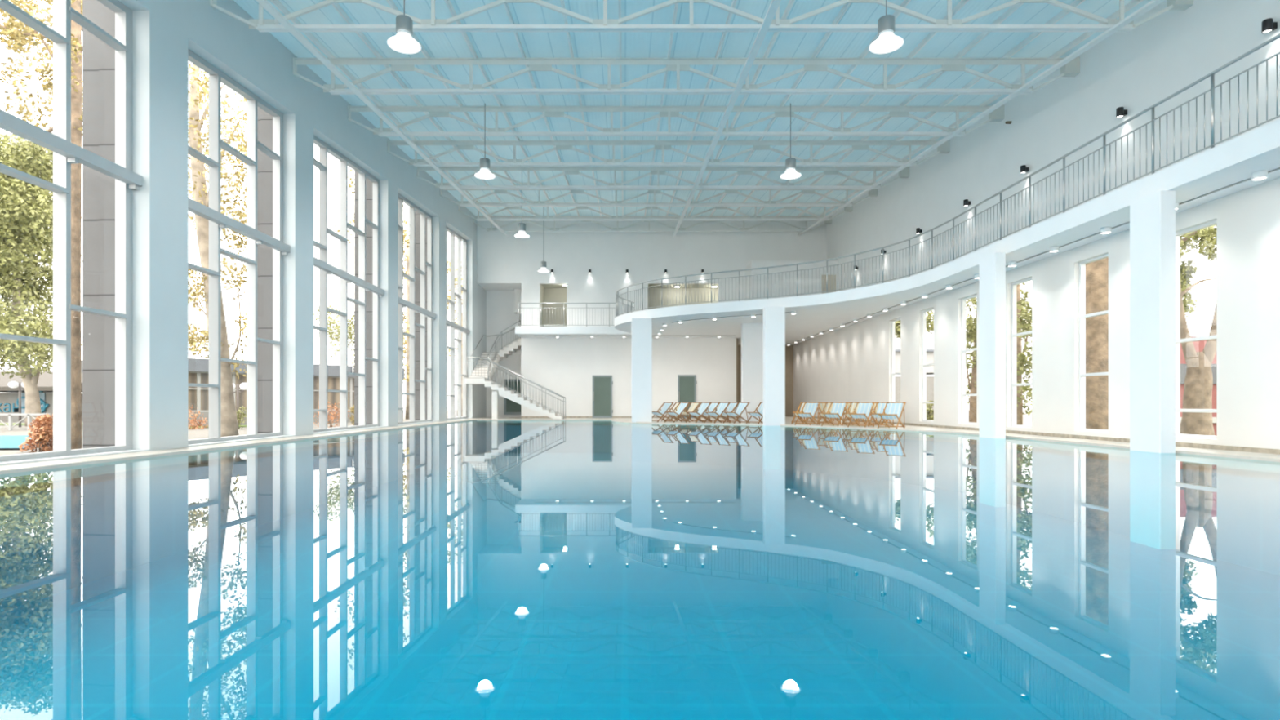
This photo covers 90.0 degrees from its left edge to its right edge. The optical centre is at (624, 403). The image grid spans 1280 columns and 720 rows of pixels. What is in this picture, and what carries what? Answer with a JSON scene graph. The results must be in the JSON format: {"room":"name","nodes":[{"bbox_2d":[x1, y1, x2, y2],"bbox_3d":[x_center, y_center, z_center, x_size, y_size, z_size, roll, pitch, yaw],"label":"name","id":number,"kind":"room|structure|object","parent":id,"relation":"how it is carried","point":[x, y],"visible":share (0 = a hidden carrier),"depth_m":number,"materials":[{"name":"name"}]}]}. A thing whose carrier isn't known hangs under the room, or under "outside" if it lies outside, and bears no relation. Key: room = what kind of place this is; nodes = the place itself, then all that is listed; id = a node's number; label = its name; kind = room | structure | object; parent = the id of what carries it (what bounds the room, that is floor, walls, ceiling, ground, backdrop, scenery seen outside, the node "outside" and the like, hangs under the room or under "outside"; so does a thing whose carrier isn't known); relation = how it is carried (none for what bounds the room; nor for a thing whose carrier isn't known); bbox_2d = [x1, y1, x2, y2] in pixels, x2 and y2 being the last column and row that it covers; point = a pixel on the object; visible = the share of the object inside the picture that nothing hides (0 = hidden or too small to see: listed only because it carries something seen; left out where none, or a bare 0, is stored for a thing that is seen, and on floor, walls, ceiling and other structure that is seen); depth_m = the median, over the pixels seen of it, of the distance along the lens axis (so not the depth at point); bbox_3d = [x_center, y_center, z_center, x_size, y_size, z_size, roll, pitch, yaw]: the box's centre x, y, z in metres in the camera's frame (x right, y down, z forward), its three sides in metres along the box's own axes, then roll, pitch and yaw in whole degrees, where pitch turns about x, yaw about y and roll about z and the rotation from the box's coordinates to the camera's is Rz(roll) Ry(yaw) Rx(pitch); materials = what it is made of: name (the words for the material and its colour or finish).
{"room":"indoor swimming pool","nodes":[
{"label":"indoor swimming pool","id":0,"kind":"room"},
{"bbox_2d":[0,0,486,465],"bbox_3d":[-8.000,-4.441,14.400,0.500,11.003,42.800,0,0,0],"label":"wall","id":1,"kind":"structure","parent":0,"point":[164,32],"depth_m":13.36,"materials":[{"name":"paint"}]},
{"bbox_2d":[0,0,142,462],"bbox_3d":[-8.045,-2.827,7.945,0.350,7.164,4.990,0,0,0],"label":"window","id":2,"kind":"structure","parent":1,"relation":"in","point":[65,153],"depth_m":9.25,"materials":[{"name":"white metal"}]},
{"bbox_2d":[188,48,289,444],"bbox_3d":[-8.045,-3.024,13.205,0.350,7.557,3.690,0,0,0],"label":"window","id":3,"kind":"structure","parent":1,"relation":"in","point":[218,220],"depth_m":13.91,"materials":[{"name":"white metal"}]},
{"bbox_2d":[313,134,384,432],"bbox_3d":[-8.045,-3.275,18.445,0.350,8.060,5.010,0,0,0],"label":"window","id":4,"kind":"structure","parent":1,"relation":"in","point":[325,268],"depth_m":18.46,"materials":[{"name":"white metal"}]},
{"bbox_2d":[398,193,435,424],"bbox_3d":[-8.045,-3.521,24.295,0.350,8.552,4.850,0,0,0],"label":"window","id":5,"kind":"structure","parent":1,"relation":"in","point":[402,303],"depth_m":24.41,"materials":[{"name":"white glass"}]},
{"bbox_2d":[445,226,470,420],"bbox_3d":[-8.045,-3.769,30.145,0.350,9.048,4.810,0,0,0],"label":"window","id":6,"kind":"structure","parent":1,"relation":"in","point":[464,330],"depth_m":31.34,"materials":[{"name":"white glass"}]},
{"bbox_2d":[473,215,831,231],"bbox_3d":[1.425,-9.186,32.815,18.350,0.790,0.190,0,0,0],"label":"roof truss","id":7,"kind":"object","parent":1,"relation":"attached to","point":[826,222],"visible":0.7,"depth_m":32.82,"materials":[{"name":"white metal"}]},
{"bbox_2d":[457,202,853,220],"bbox_3d":[1.425,-8.934,29.845,18.350,0.790,0.190,0,0,0],"label":"roof truss","id":8,"kind":"object","parent":1,"relation":"attached to","point":[846,209],"visible":0.73,"depth_m":29.85,"materials":[{"name":"white metal"}]},
{"bbox_2d":[440,188,878,206],"bbox_3d":[1.425,-8.681,26.875,18.350,0.790,0.190,0,0,0],"label":"roof truss","id":9,"kind":"object","parent":1,"relation":"attached to","point":[874,192],"visible":0.84,"depth_m":26.88,"materials":[{"name":"white metal"}]},
{"bbox_2d":[417,166,909,188],"bbox_3d":[1.425,-8.429,23.905,18.350,0.790,0.190,0,0,0],"label":"roof truss","id":10,"kind":"object","parent":1,"relation":"attached to","point":[904,173],"visible":0.87,"depth_m":23.91,"materials":[{"name":"white metal"}]},
{"bbox_2d":[386,139,950,166],"bbox_3d":[1.425,-8.177,20.935,18.350,0.790,0.190,0,0,0],"label":"roof truss","id":11,"kind":"object","parent":1,"relation":"attached to","point":[663,145],"visible":0.93,"depth_m":20.94,"materials":[{"name":"white metal"}]},
{"bbox_2d":[347,105,1004,136],"bbox_3d":[1.425,-7.924,17.965,18.350,0.790,0.190,0,0,0],"label":"roof truss","id":12,"kind":"object","parent":1,"relation":"attached to","point":[997,115],"visible":0.94,"depth_m":17.97,"materials":[{"name":"white metal"}]},
{"bbox_2d":[292,56,1079,94],"bbox_3d":[1.425,-7.672,14.995,18.350,0.790,0.190,0,0,0],"label":"roof truss","id":13,"kind":"object","parent":1,"relation":"attached to","point":[1072,68],"visible":0.93,"depth_m":15.00,"materials":[{"name":"white metal"}]},
{"bbox_2d":[209,0,1193,32],"bbox_3d":[1.425,-7.419,12.025,18.350,0.790,0.190,0,0,0],"label":"roof truss","id":14,"kind":"object","parent":1,"relation":"attached to","point":[433,24],"visible":0.94,"depth_m":12.04,"materials":[{"name":"white metal"}]},
{"bbox_2d":[478,284,793,417],"bbox_3d":[1.075,-2.820,35.950,18.650,7.560,4.100,0,0,0],"label":"wall","id":15,"kind":"structure","parent":0,"point":[502,300],"depth_m":35.80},
{"bbox_2d":[503,379,520,414],"bbox_3d":[-6.175,-0.350,35.770,1.150,1.980,0.060,0,0,0],"label":"door","id":16,"kind":"structure","parent":15,"relation":"in","point":[510,407],"depth_m":35.77,"materials":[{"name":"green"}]},
{"bbox_2d":[0,501,1279,719],"bbox_3d":[0.950,1.593,12.200,16.000,1.535,36.400,0,0,0],"label":"swimming pool","id":17,"kind":"object","parent":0,"point":[544,611],"visible":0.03,"depth_m":7.10,"materials":[{"name":"liquid"}]},
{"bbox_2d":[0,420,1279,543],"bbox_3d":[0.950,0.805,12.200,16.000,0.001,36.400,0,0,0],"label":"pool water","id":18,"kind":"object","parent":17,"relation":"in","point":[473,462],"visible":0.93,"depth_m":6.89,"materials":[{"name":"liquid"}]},
{"bbox_2d":[978,252,1005,438],"bbox_3d":[8.540,-0.535,14.885,0.240,5.790,0.670,0,0,0],"label":"column","id":19,"kind":"structure","parent":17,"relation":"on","point":[992,267],"depth_m":14.67,"materials":[{"name":"paint"}]},
{"bbox_2d":[1129,191,1175,549],"bbox_3d":[8.770,-0.535,10.645,0.260,5.790,0.630,0,0,0],"label":"column","id":20,"kind":"structure","parent":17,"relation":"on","point":[1152,216],"depth_m":10.48,"materials":[{"name":"paint"}]},
{"bbox_2d":[515,119,1279,345],"bbox_3d":[2.590,-3.615,15.900,16.020,0.370,43.800,0,0,0],"label":"balcony slab","id":21,"kind":"object","parent":20,"relation":"on","point":[1232,162],"visible":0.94,"depth_m":16.59,"materials":[{"name":"paint"}]},
{"bbox_2d":[517,302,615,326],"bbox_3d":[-2.825,-4.387,31.720,4.993,1.174,0.084,0,0,0],"label":"balcony railing","id":22,"kind":"object","parent":21,"relation":"on","point":[540,308],"visible":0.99,"depth_m":31.71,"materials":[{"name":"grey"}]},
{"bbox_2d":[615,33,1279,317],"bbox_3d":[6.053,-4.387,18.995,5.089,1.174,27.633,0,0,-22],"label":"balcony railing","id":23,"kind":"object","parent":21,"relation":"on","point":[1211,74],"visible":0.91,"depth_m":13.26,"materials":[{"name":"grey"}]},
{"bbox_2d":[791,167,1279,343],"bbox_3d":[9.530,-3.416,15.600,0.028,0.024,42.800,0,0,0],"label":"conduit","id":24,"kind":"object","parent":21,"relation":"attached to","point":[1277,169],"visible":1,"depth_m":13.00,"materials":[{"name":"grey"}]},
{"bbox_2d":[0,416,1279,467],"bbox_3d":[1.275,0.917,16.000,18.450,0.285,44.000,0,0,0],"label":"floor","id":25,"kind":"structure","parent":0,"point":[788,420],"depth_m":15.75,"materials":[{"name":"tile"}]},
{"bbox_2d":[464,320,565,418],"bbox_3d":[-5.325,-1.845,33.285,4.790,5.340,4.870,0,0,0],"label":"staircase","id":26,"kind":"structure","parent":25,"relation":"on","point":[487,363],"depth_m":30.96,"materials":[{"name":"grey"}]},
{"bbox_2d":[0,418,1279,474],"bbox_3d":[0.950,0.862,12.354,16.616,0.197,36.708,0,0,0],"label":"pool deck","id":27,"kind":"structure","parent":25,"relation":"attached to","point":[126,457],"depth_m":11.78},
{"bbox_2d":[631,318,652,422],"bbox_3d":[0.690,-1.327,26.050,0.820,4.205,0.400,0,0,0],"label":"column","id":28,"kind":"structure","parent":25,"relation":"on","point":[642,328],"depth_m":25.85,"materials":[{"name":"paint"}]},
{"bbox_2d":[664,402,689,422],"bbox_3d":[2.119,0.369,25.699,0.940,0.819,0.623,0,0,-38],"label":"deck chair","id":29,"kind":"object","parent":25,"relation":"on","point":[682,406],"visible":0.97,"depth_m":25.73,"materials":[{"name":"blue fabric"}]},
{"bbox_2d":[685,402,711,422],"bbox_3d":[2.928,0.369,25.199,0.940,0.819,0.623,0,0,-38],"label":"deck chair","id":30,"kind":"object","parent":25,"relation":"on","point":[704,406],"visible":0.91,"depth_m":25.24,"materials":[{"name":"blue fabric"}]},
{"bbox_2d":[703,402,730,423],"bbox_3d":[3.587,0.369,24.749,0.940,0.819,0.623,0,0,-38],"label":"deck chair","id":31,"kind":"object","parent":25,"relation":"on","point":[722,406],"visible":0.95,"depth_m":24.78,"materials":[{"name":"blue fabric"}]},
{"bbox_2d":[723,402,749,423],"bbox_3d":[4.268,0.369,24.399,0.940,0.819,0.623,0,0,-38],"label":"deck chair","id":32,"kind":"object","parent":25,"relation":"on","point":[741,406],"visible":0.98,"depth_m":24.44,"materials":[{"name":"blue fabric"}]},
{"bbox_2d":[741,323,762,421],"bbox_3d":[5.500,-1.327,27.600,0.900,4.205,0.400,0,0,0],"label":"column","id":33,"kind":"structure","parent":25,"relation":"on","point":[751,333],"depth_m":27.40,"materials":[{"name":"paint"}]},
{"bbox_2d":[762,306,785,426],"bbox_3d":[5.345,-0.535,22.950,0.710,5.790,0.400,0,0,0],"label":"column","id":34,"kind":"structure","parent":25,"relation":"on","point":[773,317],"depth_m":22.75,"materials":[{"name":"paint"}]},
{"bbox_2d":[794,402,820,425],"bbox_3d":[6.439,0.369,22.498,0.623,0.819,0.940,0,0,40],"label":"deck chair","id":35,"kind":"object","parent":25,"relation":"on","point":[811,407],"visible":1,"depth_m":22.58,"materials":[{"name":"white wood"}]},
{"bbox_2d":[821,401,848,426],"bbox_3d":[7.083,0.369,21.548,0.623,0.819,0.940,0,0,40],"label":"deck chair","id":36,"kind":"object","parent":25,"relation":"on","point":[837,411],"visible":1,"depth_m":21.62,"materials":[{"name":"blue fabric"}]},
{"bbox_2d":[847,401,875,427],"bbox_3d":[7.639,0.369,20.648,0.623,0.819,0.940,0,0,40],"label":"deck chair","id":37,"kind":"object","parent":25,"relation":"on","point":[864,409],"visible":1,"depth_m":20.74,"materials":[{"name":"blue fabric"}]},
{"bbox_2d":[867,401,893,426],"bbox_3d":[8.505,0.369,21.198,0.623,0.819,0.940,0,0,40],"label":"deck chair","id":38,"kind":"object","parent":25,"relation":"on","point":[882,405],"visible":0.61,"depth_m":21.38,"materials":[{"name":"blue fabric"}]},
{"bbox_2d":[877,401,906,429],"bbox_3d":[8.182,0.369,19.598,0.623,0.819,0.940,0,0,40],"label":"deck chair","id":39,"kind":"object","parent":25,"relation":"on","point":[894,410],"visible":1,"depth_m":19.67,"materials":[{"name":"blue fabric"}]},
{"bbox_2d":[477,220,826,416],"bbox_3d":[1.325,-4.448,33.750,19.150,10.616,0.300,0,0,0],"label":"wall","id":40,"kind":"structure","parent":0,"point":[566,366],"depth_m":33.60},
{"bbox_2d":[256,0,507,235],"bbox_3d":[-6.220,-7.632,19.550,0.140,2.438,28.100,0,0,0],"label":"tie beam","id":41,"kind":"structure","parent":40,"relation":"attached to","point":[265,4],"depth_m":14.71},
{"bbox_2d":[592,375,613,417],"bbox_3d":[-1.164,-0.345,33.541,1.072,2.240,0.118,0,0,0],"label":"door","id":42,"kind":"structure","parent":40,"relation":"in","point":[602,384],"depth_m":33.57,"materials":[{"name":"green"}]},
{"bbox_2d":[677,374,697,417],"bbox_3d":[3.276,-0.355,33.541,0.992,2.260,0.118,0,0,0],"label":"door","id":43,"kind":"structure","parent":40,"relation":"in","point":[686,384],"depth_m":33.57,"materials":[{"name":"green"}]},
{"bbox_2d":[672,0,781,235],"bbox_3d":[2.600,-7.632,19.550,0.140,2.438,28.100,0,0,0],"label":"tie beam","id":44,"kind":"structure","parent":40,"relation":"attached to","point":[774,5],"depth_m":14.68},
{"bbox_2d":[797,0,1164,235],"bbox_3d":[9.140,-7.632,19.550,0.140,2.438,28.100,0,0,0],"label":"tie beam","id":45,"kind":"structure","parent":40,"relation":"attached to","point":[1153,3],"depth_m":14.69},
{"bbox_2d":[233,0,1151,216],"bbox_3d":[1.325,-8.171,14.950,19.150,3.612,42.500,0,0,0],"label":"ceiling","id":46,"kind":"structure","parent":0,"point":[340,45],"depth_m":16.66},
{"bbox_2d":[270,0,493,216],"bbox_3d":[-6.880,-8.501,19.550,0.050,2.506,28.100,0,0,0],"label":"beam","id":47,"kind":"structure","parent":46,"relation":"attached to","point":[276,2],"depth_m":16.07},
{"bbox_2d":[386,0,421,53],"bbox_3d":[-3.880,-7.029,11.260,0.570,1.457,0.570,0,0,0],"label":"pendant lamp","id":48,"kind":"object","parent":46,"relation":"hanging from","point":[402,42],"visible":1,"depth_m":11.18,"materials":[{"name":"grey"}]},
{"bbox_2d":[388,35,419,52],"bbox_3d":[-3.880,-6.312,11.260,0.510,0.001,0.510,0,0,0],"label":"diffuser","id":49,"kind":"object","parent":48,"relation":"attached to","point":[405,44],"depth_m":11.26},
{"bbox_2d":[331,3,514,216],"bbox_3d":[-5.750,-8.501,19.550,0.050,2.506,28.100,0,0,0],"label":"beam","id":50,"kind":"structure","parent":46,"relation":"attached to","point":[336,6],"depth_m":16.15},
{"bbox_2d":[386,0,536,216],"bbox_3d":[-4.620,-8.501,19.550,0.050,2.506,28.100,0,0,0],"label":"beam","id":51,"kind":"structure","parent":46,"relation":"attached to","point":[391,3],"depth_m":17.16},
{"bbox_2d":[474,103,495,179],"bbox_3d":[-3.880,-7.304,17.750,0.570,2.009,0.570,0,0,0],"label":"pendant lamp","id":52,"kind":"object","parent":46,"relation":"hanging from","point":[484,173],"visible":1,"depth_m":17.71,"materials":[{"name":"grey"}]},
{"bbox_2d":[444,0,556,214],"bbox_3d":[-3.490,-8.501,19.550,0.050,2.506,28.100,0,0,0],"label":"beam","id":53,"kind":"structure","parent":46,"relation":"attached to","point":[448,2],"depth_m":15.99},
{"bbox_2d":[503,3,579,216],"bbox_3d":[-2.360,-8.501,19.550,0.050,2.506,28.100,0,0,0],"label":"beam","id":54,"kind":"structure","parent":46,"relation":"attached to","point":[506,5],"depth_m":16.22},
{"bbox_2d":[560,0,601,216],"bbox_3d":[-1.230,-8.501,19.550,0.050,2.506,28.100,0,0,0],"label":"beam","id":55,"kind":"structure","parent":46,"relation":"attached to","point":[562,4],"depth_m":16.22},
{"bbox_2d":[618,0,623,215],"bbox_3d":[-0.100,-8.501,19.550,0.050,2.506,28.100,0,0,0],"label":"beam","id":56,"kind":"structure","parent":46,"relation":"attached to","point":[620,1],"depth_m":16.04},
{"bbox_2d":[644,3,678,216],"bbox_3d":[1.030,-8.501,19.550,0.050,2.506,28.100,0,0,0],"label":"beam","id":57,"kind":"structure","parent":46,"relation":"attached to","point":[676,6],"depth_m":16.05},
{"bbox_2d":[666,0,737,216],"bbox_3d":[2.160,-8.501,19.550,0.050,2.506,28.100,0,0,0],"label":"beam","id":58,"kind":"structure","parent":46,"relation":"attached to","point":[734,2],"depth_m":16.23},
{"bbox_2d":[688,0,795,215],"bbox_3d":[3.290,-8.501,19.550,0.050,2.506,28.100,0,0,0],"label":"beam","id":59,"kind":"structure","parent":46,"relation":"attached to","point":[791,2],"depth_m":15.99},
{"bbox_2d":[709,3,851,216],"bbox_3d":[4.420,-8.501,19.550,0.050,2.506,28.100,0,0,0],"label":"beam","id":60,"kind":"structure","parent":46,"relation":"attached to","point":[845,7],"depth_m":16.12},
{"bbox_2d":[780,103,801,179],"bbox_3d":[4.600,-7.304,17.750,0.570,2.009,0.570,0,0,0],"label":"pendant lamp","id":61,"kind":"object","parent":46,"relation":"hanging from","point":[790,173],"visible":1,"depth_m":17.67,"materials":[{"name":"grey"}]},
{"bbox_2d":[731,0,911,216],"bbox_3d":[5.550,-8.501,19.550,0.050,2.506,28.100,0,0,0],"label":"beam","id":62,"kind":"structure","parent":46,"relation":"attached to","point":[905,2],"depth_m":17.32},
{"bbox_2d":[753,0,968,215],"bbox_3d":[6.680,-8.501,19.550,0.050,2.506,28.100,0,0,0],"label":"beam","id":63,"kind":"structure","parent":46,"relation":"attached to","point":[961,4],"depth_m":15.80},
{"bbox_2d":[869,0,903,53],"bbox_3d":[4.600,-7.029,11.260,0.570,1.457,0.570,0,0,0],"label":"pendant lamp","id":64,"kind":"object","parent":46,"relation":"hanging from","point":[886,42],"visible":1,"depth_m":11.18,"materials":[{"name":"grey"}]},
{"bbox_2d":[871,35,902,52],"bbox_3d":[4.600,-6.312,11.260,0.510,0.001,0.510,0,0,0],"label":"diffuser","id":65,"kind":"object","parent":64,"relation":"attached to","point":[885,44],"depth_m":11.26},
{"bbox_2d":[774,3,1023,216],"bbox_3d":[7.810,-8.501,19.550,0.050,2.506,28.100,0,0,0],"label":"beam","id":66,"kind":"structure","parent":46,"relation":"attached to","point":[1013,8],"depth_m":16.12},
{"bbox_2d":[796,0,1085,216],"bbox_3d":[8.940,-8.501,19.550,0.050,2.506,28.100,0,0,0],"label":"beam","id":67,"kind":"structure","parent":46,"relation":"attached to","point":[1063,13],"depth_m":16.29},
{"bbox_2d":[819,0,1143,215],"bbox_3d":[10.070,-8.501,19.550,0.050,2.506,28.100,0,0,0],"label":"beam","id":68,"kind":"structure","parent":46,"relation":"attached to","point":[1132,3],"depth_m":15.94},
{"bbox_2d":[744,260,839,300],"bbox_3d":[8.440,-5.430,32.650,4.320,3.260,1.900,0,0,0],"label":"wall","id":69,"kind":"structure","parent":0,"point":[802,275],"depth_m":31.70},
{"bbox_2d":[822,275,835,293],"bbox_3d":[10.100,-5.075,31.680,0.700,2.550,0.040,0,0,0],"label":"door","id":70,"kind":"structure","parent":69,"relation":"in","point":[833,277],"depth_m":31.66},
{"bbox_2d":[793,177,1279,448],"bbox_3d":[10.055,-1.185,16.000,0.210,4.490,44.000,0,0,0],"label":"wall","id":71,"kind":"structure","parent":0,"point":[852,363],"depth_m":14.26,"materials":[{"name":"paint"}]},
{"bbox_2d":[891,318,900,419],"bbox_3d":[10.092,-1.250,23.600,0.115,3.720,1.000,0,0,0],"label":"window","id":72,"kind":"structure","parent":71,"relation":"in","point":[893,374],"depth_m":24.04,"materials":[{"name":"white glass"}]},
{"bbox_2d":[922,307,933,422],"bbox_3d":[10.092,-1.250,21.120,0.115,3.720,1.000,0,0,0],"label":"window","id":73,"kind":"structure","parent":71,"relation":"in","point":[924,365],"depth_m":21.56,"materials":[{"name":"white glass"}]},
{"bbox_2d":[961,294,976,424],"bbox_3d":[10.092,-1.250,18.600,0.115,3.720,1.000,0,0,0],"label":"window","id":74,"kind":"structure","parent":71,"relation":"in","point":[964,350],"depth_m":19.04,"materials":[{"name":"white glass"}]},
{"bbox_2d":[1011,277,1031,427],"bbox_3d":[10.092,-1.250,16.140,0.115,3.720,1.000,0,0,0],"label":"window","id":75,"kind":"structure","parent":71,"relation":"in","point":[1014,334],"depth_m":16.58,"materials":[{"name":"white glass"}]},
{"bbox_2d":[810,416,1279,453],"bbox_3d":[9.943,0.738,15.800,0.015,0.075,43.600,0,0,0],"label":"baseboard","id":76,"kind":"structure","parent":71,"relation":"attached to","point":[1071,436],"depth_m":13.22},
{"bbox_2d":[1079,253,1108,432],"bbox_3d":[10.092,-1.250,13.665,0.115,3.720,0.990,0,0,0],"label":"window","id":77,"kind":"structure","parent":71,"relation":"in","point":[1082,316],"depth_m":14.10,"materials":[{"name":"white metal"}]},
{"bbox_2d":[1175,220,1216,439],"bbox_3d":[10.092,-1.250,11.260,0.115,3.720,1.000,0,0,0],"label":"window","id":78,"kind":"structure","parent":71,"relation":"in","point":[1178,340],"depth_m":11.70,"materials":[{"name":"white metal"}]},
{"bbox_2d":[826,0,1279,291],"bbox_3d":[10.750,-6.593,13.800,0.300,6.326,39.600,0,0,0],"label":"wall","id":79,"kind":"structure","parent":0,"point":[1135,70],"depth_m":14.89,"materials":[{"name":"paint"}]},
{"bbox_2d":[1262,17,1277,33],"bbox_3d":[10.502,-6.147,10.429,0.195,0.185,0.130,0,0,0],"label":"wall light","id":80,"kind":"object","parent":79,"relation":"attached to","point":[1268,25],"visible":1,"depth_m":10.39,"materials":[{"name":"black"}]},
{"label":"outside","id":81,"kind":"structure","parent":0,"visible":0},
{"bbox_2d":[0,409,1031,455],"bbox_3d":[0.000,1.160,40.000,180.000,0.001,140.000,0,0,0],"label":"ground","id":82,"kind":"structure","parent":81,"point":[194,433],"depth_m":27.09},
{"bbox_2d":[0,435,31,448],"bbox_3d":[-24.400,1.110,18.600,19.200,0.001,6.800,0,0,0],"label":"pool","id":83,"kind":"object","parent":82,"relation":"on","point":[6,441],"visible":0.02,"depth_m":18.68,"materials":[{"name":"teal liquid"}]},
{"bbox_2d":[8,381,24,426],"bbox_3d":[-29.295,0.049,31.000,1.034,2.221,0.384,0,0,0],"label":"street lamp","id":84,"kind":"object","parent":82,"relation":"on","point":[13,384],"visible":0.62,"depth_m":30.96,"materials":[{"name":"grey"}]},
{"bbox_2d":[0,413,50,431],"bbox_3d":[-26.687,0.794,27.000,4.842,0.732,0.090,0,0,0],"label":"fence","id":85,"kind":"object","parent":82,"relation":"on","point":[29,415],"visible":0.74,"depth_m":26.95,"materials":[{"name":"grey"}]},
{"bbox_2d":[18,413,53,452],"bbox_3d":[-13.910,0.748,15.201,0.712,1.000,0.828,0,0,-32],"label":"shrub","id":86,"kind":"object","parent":82,"relation":"on","point":[42,436],"visible":0.96,"depth_m":15.12,"materials":[{"name":"brown plant"}]},
{"bbox_2d":[0,122,82,426],"bbox_3d":[-28.527,-6.397,29.336,10.893,14.914,5.906,0,0,44],"label":"tree","id":87,"kind":"object","parent":82,"relation":"on","point":[26,209],"visible":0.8,"depth_m":27.64,"materials":[{"name":"green plant"}]},
{"bbox_2d":[0,0,82,449],"bbox_3d":[-15.379,-6.496,16.054,7.720,15.576,4.238,0,0,19],"label":"tree","id":88,"kind":"object","parent":82,"relation":"on","point":[8,28],"visible":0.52,"depth_m":15.15,"materials":[{"name":"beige plant"}]},
{"bbox_2d":[0,371,82,422],"bbox_3d":[-38.900,-0.495,42.400,10.300,3.310,7.200,0,0,0],"label":"pavilion building","id":89,"kind":"structure","parent":82,"relation":"on","point":[9,397],"depth_m":40.00,"materials":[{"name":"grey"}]},
{"bbox_2d":[82,0,115,448],"bbox_3d":[-8.555,-3.353,10.884,0.610,9.026,0.912,0,0,0],"label":"pillar","id":90,"kind":"structure","parent":82,"relation":"on","point":[98,57],"depth_m":10.46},
{"bbox_2d":[188,404,208,430],"bbox_3d":[-19.028,0.630,27.985,1.222,1.223,1.079,0,0,0],"label":"shrub","id":91,"kind":"object","parent":82,"relation":"on","point":[193,423],"visible":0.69,"depth_m":28.03,"materials":[{"name":"red plant"}]},
{"bbox_2d":[188,62,246,436],"bbox_3d":[-13.088,-5.962,21.460,4.553,14.367,7.247,0,0,-31],"label":"tree","id":92,"kind":"object","parent":82,"relation":"on","point":[228,420],"visible":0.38,"depth_m":21.31,"materials":[{"name":"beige plant"}]},
{"bbox_2d":[81,358,404,426],"bbox_3d":[-21.229,-0.540,37.260,6.320,3.400,14.924,0,0,38],"label":"building","id":93,"kind":"structure","parent":82,"relation":"on","point":[198,368],"depth_m":33.94,"materials":[{"name":"grey"}]},
{"bbox_2d":[257,106,272,434],"bbox_3d":[-8.555,-3.547,15.479,0.610,9.415,0.882,0,0,0],"label":"pillar","id":94,"kind":"structure","parent":82,"relation":"on","point":[264,120],"depth_m":15.04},
{"bbox_2d":[313,401,350,427],"bbox_3d":[-13.787,0.482,30.018,1.661,1.484,1.380,0,0,0],"label":"shrub","id":95,"kind":"object","parent":82,"relation":"on","point":[335,407],"visible":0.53,"depth_m":29.94,"materials":[{"name":"red plant"}]},
{"bbox_2d":[313,304,354,365],"bbox_3d":[-22.738,-3.553,52.200,4.640,9.438,7.595,0,0,-30],"label":"tree","id":96,"kind":"object","parent":82,"relation":"on","point":[351,326],"visible":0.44,"depth_m":50.74,"materials":[{"name":"green plant"}]},
{"bbox_2d":[354,170,372,426],"bbox_3d":[-8.555,-3.800,21.394,0.610,9.919,0.912,0,0,0],"label":"pillar","id":97,"kind":"structure","parent":82,"relation":"on","point":[368,183],"depth_m":20.94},
{"bbox_2d":[334,168,408,271],"bbox_3d":[-13.501,-6.648,35.931,4.302,15.621,5.796,0,0,-11],"label":"tree","id":98,"kind":"object","parent":82,"relation":"on","point":[405,231],"visible":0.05,"depth_m":34.31,"materials":[{"name":"green plant"}]},
{"bbox_2d":[403,237,408,419],"bbox_3d":[-15.588,-5.510,46.321,5.155,13.347,5.356,0,0,0],"label":"tree","id":99,"kind":"object","parent":82,"relation":"on","point":[406,322],"visible":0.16,"depth_m":45.81,"materials":[{"name":"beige plant"}]},
{"bbox_2d":[414,210,426,420],"bbox_3d":[-8.555,-4.049,27.214,0.610,10.418,1.012,0,0,0],"label":"pillar","id":100,"kind":"structure","parent":82,"relation":"on","point":[417,215],"depth_m":26.74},
{"bbox_2d":[447,259,462,416],"bbox_3d":[-15.012,-6.063,58.041,6.405,14.455,4.432,0,0,0],"label":"tree","id":101,"kind":"object","parent":82,"relation":"on","point":[448,262],"visible":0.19,"depth_m":57.79,"materials":[{"name":"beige plant"}]},
{"bbox_2d":[894,349,933,417],"bbox_3d":[21.690,-1.430,50.000,6.500,5.180,4.800,0,0,0],"label":"building","id":102,"kind":"structure","parent":82,"relation":"on","point":[929,353],"depth_m":48.01,"materials":[{"name":"grey"}]},
{"bbox_2d":[894,310,933,420],"bbox_3d":[14.887,-2.058,33.013,3.430,6.659,1.131,0,0,0],"label":"tree","id":103,"kind":"object","parent":82,"relation":"on","point":[897,324],"visible":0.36,"depth_m":32.88,"materials":[{"name":"green plant"}]},
{"bbox_2d":[965,297,976,422],"bbox_3d":[14.726,-2.325,26.997,1.889,7.102,3.314,0,0,22],"label":"tree","id":104,"kind":"object","parent":82,"relation":"on","point":[971,322],"visible":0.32,"depth_m":26.84,"materials":[{"name":"green plant"}]},
{"bbox_2d":[1180,336,1216,435],"bbox_3d":[20.872,-0.575,23.940,5.500,3.470,4.120,0,0,0],"label":"building","id":105,"kind":"structure","parent":82,"relation":"on","point":[1199,346],"depth_m":22.00,"materials":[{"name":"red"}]},
{"label":"lawn","id":106,"kind":"structure","parent":82,"relation":"on","visible":0},
{"bbox_2d":[1016,282,1031,425],"bbox_3d":[14.967,-3.392,23.926,1.804,9.065,3.133,0,0,25],"label":"tree","id":107,"kind":"object","parent":106,"relation":"on","point":[1023,307],"visible":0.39,"depth_m":23.70,"materials":[{"name":"green plant"}]},
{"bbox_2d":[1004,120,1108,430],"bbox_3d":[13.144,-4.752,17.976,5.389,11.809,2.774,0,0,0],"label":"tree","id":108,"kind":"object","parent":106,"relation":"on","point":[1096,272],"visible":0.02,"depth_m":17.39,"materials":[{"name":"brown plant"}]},
{"bbox_2d":[1180,225,1216,435],"bbox_3d":[12.968,-1.902,14.653,3.257,5.807,1.831,0,0,-41],"label":"tree","id":109,"kind":"object","parent":106,"relation":"on","point":[1198,381],"visible":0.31,"depth_m":14.12,"materials":[{"name":"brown plant"}]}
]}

